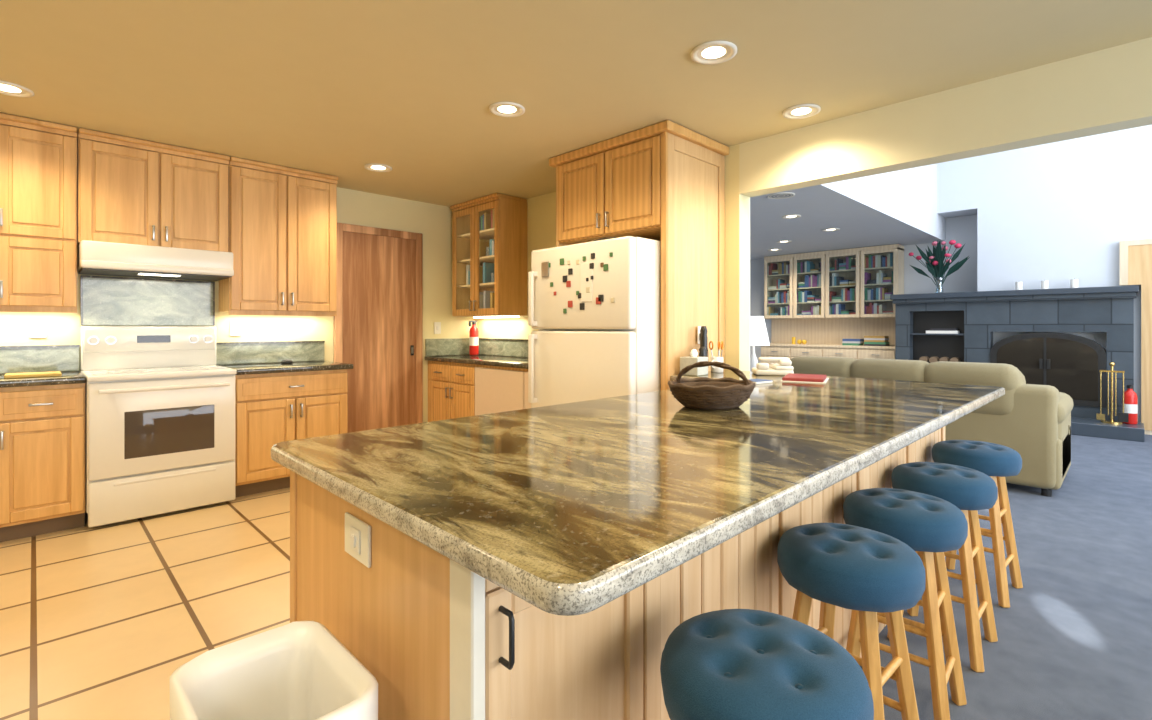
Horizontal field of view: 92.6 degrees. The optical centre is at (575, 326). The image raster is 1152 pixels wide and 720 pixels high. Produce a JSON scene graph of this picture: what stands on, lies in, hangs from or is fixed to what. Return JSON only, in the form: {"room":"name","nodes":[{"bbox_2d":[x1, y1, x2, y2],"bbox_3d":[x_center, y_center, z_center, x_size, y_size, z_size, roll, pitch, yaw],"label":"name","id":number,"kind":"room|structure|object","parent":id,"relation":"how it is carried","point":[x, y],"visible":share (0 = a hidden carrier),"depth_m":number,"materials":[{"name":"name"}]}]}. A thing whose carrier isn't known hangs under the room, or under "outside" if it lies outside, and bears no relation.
{"room":"kitchen","nodes":[
{"label":"kitchen","id":0,"kind":"room"},
{"bbox_2d":[29,319,239,337],"bbox_3d":[-3.096,0.010,3.958,1.190,0.120,0.009,0,0,-45],"label":"outlets","id":1,"kind":"object","parent":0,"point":[37,328],"visible":1,"depth_m":3.58,"materials":[{"name":"white plastic"}]},
{"bbox_2d":[0,487,289,719],"bbox_3d":[-1.720,1.240,2.335,6.030,0.060,4.260,0,0,-45],"label":"floor","id":2,"kind":"structure","parent":0,"point":[124,620],"depth_m":2.42,"materials":[{"name":"beige tile"}]},
{"bbox_2d":[0,383,84,541],"bbox_3d":[-3.664,0.772,2.947,1.520,0.875,0.652,0,0,-45],"label":"base cabinet","id":3,"kind":"object","parent":2,"relation":"on","point":[42,459],"visible":1,"depth_m":3.15,"materials":[{"name":"brown wood"}]},
{"bbox_2d":[0,345,85,387],"bbox_3d":[-3.669,0.227,2.952,1.521,0.213,0.637,0,0,-45],"label":"countertop","id":4,"kind":"structure","parent":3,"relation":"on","point":[64,360],"depth_m":3.52,"materials":[{"name":"stone"}]},
{"bbox_2d":[80,326,236,526],"bbox_3d":[-2.823,0.603,3.732,0.770,1.215,0.715,0,0,-45],"label":"range","id":5,"kind":"object","parent":2,"relation":"on","point":[160,419],"visible":1,"depth_m":3.56,"materials":[{"name":"metal"}]},
{"bbox_2d":[170,621,377,719],"bbox_3d":[-0.506,0.895,0.919,0.251,0.629,0.338,0,0,-45],"label":"trash can","id":6,"kind":"object","parent":2,"relation":"on","point":[305,670],"visible":1,"depth_m":1.01,"materials":[{"name":"plastic"}]},
{"bbox_2d":[235,369,346,497],"bbox_3d":[-2.290,0.772,4.302,0.780,0.875,0.652,0,0,-45],"label":"base cabinet","id":7,"kind":"object","parent":2,"relation":"on","point":[272,409],"visible":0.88,"depth_m":4.02,"materials":[{"name":"brown wood"}]},
{"bbox_2d":[216,341,352,374],"bbox_3d":[-2.283,0.227,4.319,0.816,0.213,0.637,0,0,-45],"label":"countertop","id":8,"kind":"structure","parent":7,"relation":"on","point":[243,358],"depth_m":4.41,"materials":[{"name":"stone"}]},
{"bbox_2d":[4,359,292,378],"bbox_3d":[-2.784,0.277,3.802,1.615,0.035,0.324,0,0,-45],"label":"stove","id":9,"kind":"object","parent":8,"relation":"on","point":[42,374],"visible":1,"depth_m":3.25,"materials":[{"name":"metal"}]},
{"bbox_2d":[428,360,467,421],"bbox_3d":[-0.992,0.772,5.444,0.621,0.876,0.846,0,0,-45],"label":"base cabinet","id":10,"kind":"object","parent":2,"relation":"on","point":[458,390],"depth_m":5.24,"materials":[{"name":"brown wood"}]},
{"bbox_2d":[290,470,673,719],"bbox_3d":[-0.274,0.773,1.274,0.472,0.872,0.818,0,0,-45],"label":"base cabinet","id":11,"kind":"object","parent":2,"relation":"on","point":[418,630],"depth_m":1.00,"materials":[{"name":"brown wood"}]},
{"bbox_2d":[345,512,370,567],"bbox_3d":[-0.445,0.429,1.110,0.014,0.082,0.115,0,0,-45],"label":"light switch","id":12,"kind":"object","parent":11,"relation":"attached to","point":[357,539],"visible":1,"depth_m":1.10,"materials":[{"name":"white plastic"}]},
{"bbox_2d":[271,370,1004,615],"bbox_3d":[0.512,0.315,2.215,3.000,0.040,1.555,0,0,-45],"label":"countertop","id":13,"kind":"structure","parent":11,"relation":"on","point":[575,508],"depth_m":1.14,"materials":[{"name":"stone"}]},
{"bbox_2d":[680,349,707,375],"bbox_3d":[0.727,0.214,3.393,0.120,0.160,0.130,0,0,-45],"label":"tissue box","id":14,"kind":"object","parent":13,"relation":"on","point":[692,358],"visible":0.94,"depth_m":3.35,"materials":[{"name":"cardboard"}]},
{"bbox_2d":[699,326,707,356],"bbox_3d":[0.806,0.144,3.484,0.056,0.300,0.123,0,0,19],"label":"pepper mills","id":15,"kind":"object","parent":13,"relation":"on","point":[703,343],"visible":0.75,"depth_m":3.50,"materials":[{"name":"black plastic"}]},
{"bbox_2d":[668,361,755,409],"bbox_3d":[0.502,0.211,2.040,0.352,0.167,0.302,0,0,-45],"label":"wicker basket","id":16,"kind":"object","parent":13,"relation":"on","point":[707,393],"visible":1,"depth_m":1.94,"materials":[{"name":"brown wicker"}]},
{"bbox_2d":[709,341,723,372],"bbox_3d":[0.908,0.192,3.564,0.116,0.205,0.096,0,0,-45],"label":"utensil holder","id":17,"kind":"object","parent":13,"relation":"on","point":[714,369],"visible":0.92,"depth_m":3.54,"materials":[{"name":"white ceramic"}]},
{"bbox_2d":[749,379,772,383],"bbox_3d":[0.954,0.287,2.907,0.140,0.014,0.100,0,0,-35],"label":"notepad","id":18,"kind":"object","parent":13,"relation":"on","point":[759,381],"visible":0.73,"depth_m":2.88,"materials":[{"name":"paper"}]},
{"bbox_2d":[752,357,793,375],"bbox_3d":[1.219,0.239,3.421,0.220,0.110,0.200,0,0,10],"label":"telephone","id":19,"kind":"object","parent":13,"relation":"on","point":[782,367],"visible":0.98,"depth_m":3.33,"materials":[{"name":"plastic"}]},
{"bbox_2d":[781,373,828,383],"bbox_3d":[1.273,0.283,3.053,0.220,0.022,0.320,0,0,27],"label":"notebook","id":20,"kind":"object","parent":13,"relation":"on","point":[807,378],"visible":0.98,"depth_m":2.96,"materials":[{"name":"paper"}]},
{"bbox_2d":[468,364,519,416],"bbox_3d":[-0.472,0.772,4.917,0.621,0.876,0.766,0,0,-45],"label":"dishwasher","id":21,"kind":"object","parent":2,"relation":"on","point":[491,389],"depth_m":4.73,"materials":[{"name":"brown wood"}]},
{"bbox_2d":[425,338,527,368],"bbox_3d":[-0.601,0.227,5.036,0.637,0.213,1.976,0,0,-45],"label":"countertop","id":22,"kind":"structure","parent":21,"relation":"on","point":[512,353],"depth_m":5.53,"materials":[{"name":"stone"}]},
{"bbox_2d":[469,321,478,354],"bbox_3d":[-1.074,0.115,5.766,0.108,0.360,0.097,0,0,-45],"label":"extinguisher","id":23,"kind":"object","parent":22,"relation":"on","point":[473,340],"visible":1,"depth_m":5.73,"materials":[{"name":"red metal"}]},
{"bbox_2d":[520,368,530,409],"bbox_3d":[-0.052,0.772,4.492,0.621,0.876,0.430,0,0,-45],"label":"base cabinet","id":24,"kind":"object","parent":2,"relation":"on","point":[524,404],"depth_m":4.44,"materials":[{"name":"brown wood"}]},
{"bbox_2d":[528,236,660,407],"bbox_3d":[0.308,0.317,3.829,0.985,1.787,0.900,0,0,-45],"label":"refrigerator","id":25,"kind":"object","parent":2,"relation":"on","point":[594,312],"visible":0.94,"depth_m":3.41,"materials":[{"name":"metal"}]},
{"bbox_2d":[549,120,728,390],"bbox_3d":[0.429,-0.018,3.934,0.719,2.457,1.080,0,0,-45],"label":"tall cabinet","id":26,"kind":"object","parent":2,"relation":"on","point":[663,182],"visible":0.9,"depth_m":3.59,"materials":[{"name":"brown wood"}]},
{"bbox_2d":[697,326,707,355],"bbox_3d":[0.839,0.141,3.584,0.072,0.292,0.071,0,0,-45],"label":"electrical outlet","id":27,"kind":"object","parent":26,"relation":"attached to","point":[698,334],"visible":0.31,"depth_m":3.58,"materials":[{"name":"white plastic"}]},
{"bbox_2d":[674,426,944,657],"bbox_3d":[0.739,0.773,2.273,2.586,0.872,0.810,0,0,-45],"label":"panel","id":28,"kind":"object","parent":2,"relation":"on","point":[743,571],"depth_m":1.50,"materials":[{"name":"brown wood"}]},
{"bbox_2d":[0,37,1151,422],"bbox_3d":[1.579,-1.090,3.312,12.400,4.600,10.800,0,0,-45],"label":"wall","id":29,"kind":"structure","parent":0,"point":[1034,177],"depth_m":5.30,"materials":[{"name":"paint"}]},
{"bbox_2d":[0,113,76,312],"bbox_3d":[-3.769,-0.668,3.035,1.495,1.157,0.379,0,0,-45],"label":"upper cabinet","id":30,"kind":"object","parent":29,"relation":"attached to","point":[38,215],"visible":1,"depth_m":3.32,"materials":[{"name":"brown wood"}]},
{"bbox_2d":[473,316,519,317],"bbox_3d":[-2.436,-0.105,4.016,4.570,0.026,0.740,0,0,-45],"label":"under-cabinet light","id":31,"kind":"object","parent":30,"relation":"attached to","point":[499,317],"visible":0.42,"depth_m":5.49,"materials":[{"name":"white plastic"}]},
{"bbox_2d":[80,275,214,325],"bbox_3d":[-3.066,-0.180,3.978,0.770,0.340,0.023,0,0,-45],"label":"backsplash","id":32,"kind":"structure","parent":29,"relation":"attached to","point":[115,301],"depth_m":3.95,"materials":[{"name":"stone"}]},
{"bbox_2d":[77,128,229,251],"bbox_3d":[-2.941,-0.891,3.851,0.820,0.712,0.379,0,0,-45],"label":"upper cabinet","id":33,"kind":"object","parent":29,"relation":"attached to","point":[130,190],"visible":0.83,"depth_m":3.70,"materials":[{"name":"brown wood"}]},
{"bbox_2d":[77,240,233,280],"bbox_3d":[-2.895,-0.442,3.804,0.810,0.181,0.512,0,0,-45],"label":"range hood","id":34,"kind":"object","parent":29,"relation":"attached to","point":[113,259],"visible":0.96,"depth_m":3.62,"materials":[{"name":"metal"}]},
{"bbox_2d":[219,157,337,315],"bbox_3d":[-2.370,-0.668,4.415,0.775,1.157,0.379,0,0,-45],"label":"upper cabinet","id":35,"kind":"object","parent":29,"relation":"attached to","point":[283,234],"visible":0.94,"depth_m":4.27,"materials":[{"name":"brown wood"}]},
{"bbox_2d":[334,223,422,432],"bbox_3d":[-1.841,0.140,5.185,0.860,2.140,0.025,0,0,-45],"label":"door","id":36,"kind":"structure","parent":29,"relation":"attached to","point":[378,331],"depth_m":5.19,"materials":[{"name":"brown wood"}]},
{"bbox_2d":[434,322,440,333],"bbox_3d":[-1.413,0.010,5.616,0.075,0.120,0.013,0,0,-45],"label":"light switch","id":37,"kind":"object","parent":29,"relation":"attached to","point":[437,327],"depth_m":5.61,"materials":[{"name":"white plastic"}]},
{"bbox_2d":[450,193,526,316],"bbox_3d":[-0.890,-0.678,5.513,0.379,1.137,0.800,0,0,-45],"label":"upper cabinet","id":38,"kind":"object","parent":29,"relation":"attached to","point":[489,255],"visible":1,"depth_m":5.34,"materials":[{"name":"brown wood"}]},
{"bbox_2d":[0,0,1151,259],"bbox_3d":[1.579,-1.300,3.312,12.100,0.100,10.500,0,0,-45],"label":"ceiling","id":39,"kind":"structure","parent":0,"point":[409,92],"depth_m":2.69,"materials":[{"name":"paint"}]},
{"bbox_2d":[0,81,33,97],"bbox_3d":[-2.971,-1.243,2.870,0.206,0.010,0.206,0,0,-45],"label":"recessed light","id":40,"kind":"object","parent":39,"relation":"in","point":[11,89],"visible":1,"depth_m":2.90,"materials":[{"name":"white"}]},
{"bbox_2d":[364,164,391,171],"bbox_3d":[-1.547,-1.243,4.303,0.206,0.010,0.206,0,0,-45],"label":"recessed light","id":41,"kind":"object","parent":39,"relation":"in","point":[378,167],"visible":0.98,"depth_m":4.30,"materials":[{"name":"white"}]},
{"bbox_2d":[489,102,524,116],"bbox_3d":[-0.395,-1.243,3.150,0.206,0.010,0.206,0,0,-45],"label":"recessed light","id":42,"kind":"object","parent":39,"relation":"in","point":[506,109],"visible":1,"depth_m":3.15,"materials":[{"name":"white"}]},
{"bbox_2d":[691,41,736,64],"bbox_3d":[0.626,-1.243,2.499,0.206,0.010,0.206,0,0,-45],"label":"recessed light","id":43,"kind":"object","parent":39,"relation":"in","point":[712,52],"visible":0.96,"depth_m":2.50,"materials":[{"name":"white"}]},
{"bbox_2d":[767,192,794,198],"bbox_3d":[1.946,-1.244,5.219,0.250,0.010,0.250,0,0,-45],"label":"ceiling speaker","id":44,"kind":"object","parent":39,"relation":"attached to","point":[782,195],"visible":1,"depth_m":5.20,"materials":[{"name":"white"}]},
{"bbox_2d":[777,240,791,242],"bbox_3d":[3.033,-1.243,8.019,0.206,0.010,0.206,0,0,-45],"label":"recessed light","id":45,"kind":"object","parent":39,"relation":"in","point":[785,241],"visible":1,"depth_m":8.01,"materials":[{"name":"white"}]},
{"bbox_2d":[782,214,800,218],"bbox_3d":[2.426,-1.243,6.199,0.206,0.010,0.206,0,0,-45],"label":"recessed light","id":46,"kind":"object","parent":39,"relation":"in","point":[792,216],"visible":1,"depth_m":6.20,"materials":[{"name":"white"}]},
{"bbox_2d":[782,104,820,118],"bbox_3d":[1.302,-1.243,3.180,0.206,0.010,0.206,0,0,-45],"label":"recessed light","id":47,"kind":"object","parent":39,"relation":"in","point":[801,111],"visible":1,"depth_m":3.18,"materials":[{"name":"white"}]},
{"bbox_2d":[822,228,839,230],"bbox_3d":[3.260,-1.243,7.034,0.206,0.010,0.206,0,0,-45],"label":"recessed light","id":48,"kind":"object","parent":39,"relation":"in","point":[831,229],"visible":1,"depth_m":7.03,"materials":[{"name":"white"}]},
{"bbox_2d":[860,434,1151,719],"bbox_3d":[1.579,1.240,3.312,12.100,0.060,10.500,0,0,-45],"label":"floor","id":49,"kind":"structure","parent":0,"point":[1073,623],"depth_m":2.35,"materials":[{"name":"grey carpet"}]},
{"bbox_2d":[660,609,873,719],"bbox_3d":[0.318,0.877,0.946,0.342,0.670,0.342,0,0,-45],"label":"bar stool","id":50,"kind":"object","parent":49,"relation":"on","point":[738,664],"visible":1,"depth_m":0.89,"materials":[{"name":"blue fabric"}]},
{"bbox_2d":[761,244,903,367],"bbox_3d":[4.115,-0.015,9.016,0.471,2.450,2.140,0,0,-45],"label":"bookcase","id":51,"kind":"object","parent":49,"relation":"on","point":[834,303],"visible":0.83,"depth_m":8.96,"materials":[{"name":"brown wood"}]},
{"bbox_2d":[777,523,925,719],"bbox_3d":[0.703,0.877,1.424,0.342,0.670,0.342,0,0,-45],"label":"bar stool","id":52,"kind":"object","parent":49,"relation":"on","point":[868,574],"visible":0.85,"depth_m":1.33,"materials":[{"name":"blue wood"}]},
{"bbox_2d":[843,488,967,719],"bbox_3d":[1.045,0.877,1.761,0.342,0.670,0.342,0,0,-45],"label":"bar stool","id":53,"kind":"object","parent":49,"relation":"on","point":[930,529],"visible":0.83,"depth_m":1.65,"materials":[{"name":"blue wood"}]},
{"bbox_2d":[790,356,1072,496],"bbox_3d":[2.948,0.745,4.958,1.060,0.930,2.240,0,0,-45],"label":"sofa","id":54,"kind":"object","parent":49,"relation":"on","point":[1030,424],"visible":0.5,"depth_m":4.07,"materials":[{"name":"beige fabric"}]},
{"bbox_2d":[887,462,997,671],"bbox_3d":[1.415,0.877,2.126,0.342,0.670,0.342,0,0,-45],"label":"bar stool","id":55,"kind":"object","parent":49,"relation":"on","point":[968,492],"visible":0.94,"depth_m":2.01,"materials":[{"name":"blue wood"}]},
{"bbox_2d":[932,440,1022,607],"bbox_3d":[1.863,0.877,2.568,0.342,0.670,0.342,0,0,-45],"label":"bar stool","id":56,"kind":"object","parent":49,"relation":"on","point":[997,463],"visible":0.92,"depth_m":2.46,"materials":[{"name":"blue fabric"}]},
{"bbox_2d":[890,285,1144,441],"bbox_3d":[5.507,0.375,7.088,1.196,1.670,2.520,0,0,-45],"label":"fireplace","id":57,"kind":"object","parent":49,"relation":"on","point":[951,327],"visible":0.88,"depth_m":6.70,"materials":[{"name":"stone"}]},
{"bbox_2d":[909,240,969,292],"bbox_3d":[4.996,-0.831,7.586,0.278,0.741,0.719,0,0,-45],"label":"flower arrangement","id":58,"kind":"object","parent":57,"relation":"on","point":[936,266],"visible":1,"depth_m":7.54,"materials":[{"name":"green plant"}]},
{"bbox_2d":[1015,278,1077,289],"bbox_3d":[5.789,-0.521,6.776,0.070,0.122,0.590,0,0,-45],"label":"candles","id":59,"kind":"object","parent":57,"relation":"on","point":[1045,284],"visible":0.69,"depth_m":6.76,"materials":[{"name":"white wax"}]},
{"bbox_2d":[1096,362,1128,423],"bbox_3d":[5.977,0.730,6.130,0.180,0.680,0.255,0,0,-45],"label":"fireplace tools","id":60,"kind":"object","parent":57,"relation":"on","point":[1123,417],"visible":0.98,"depth_m":6.12,"materials":[{"name":"gold metal"}]},
{"bbox_2d":[1122,384,1137,423],"bbox_3d":[6.131,0.852,6.088,0.121,0.435,0.121,0,0,-45],"label":"fire extinguisher","id":61,"kind":"object","parent":57,"relation":"on","point":[1130,402],"visible":0.92,"depth_m":6.04,"materials":[{"name":"red metal"}]},
{"bbox_2d":[1120,239,1151,434],"bbox_3d":[6.617,0.110,6.044,0.081,2.200,0.915,0,0,-45],"label":"tall cabinet","id":62,"kind":"object","parent":49,"relation":"on","point":[1135,262],"visible":0.94,"depth_m":6.20,"materials":[{"name":"brown wood"}]},
{"bbox_3d":[1.822,0.920,5.786,0.480,0.580,0.480,0,0,-45],"label":"end table","id":63,"kind":"object","parent":49,"relation":"on","visible":0},
{"bbox_2d":[750,316,769,370],"bbox_3d":[1.836,0.259,5.687,0.320,0.740,0.320,0,0,-45],"label":"table lamp","id":64,"kind":"object","parent":63,"relation":"on","point":[758,334],"visible":0.52,"depth_m":5.58,"materials":[{"name":"white fabric"}]}
]}

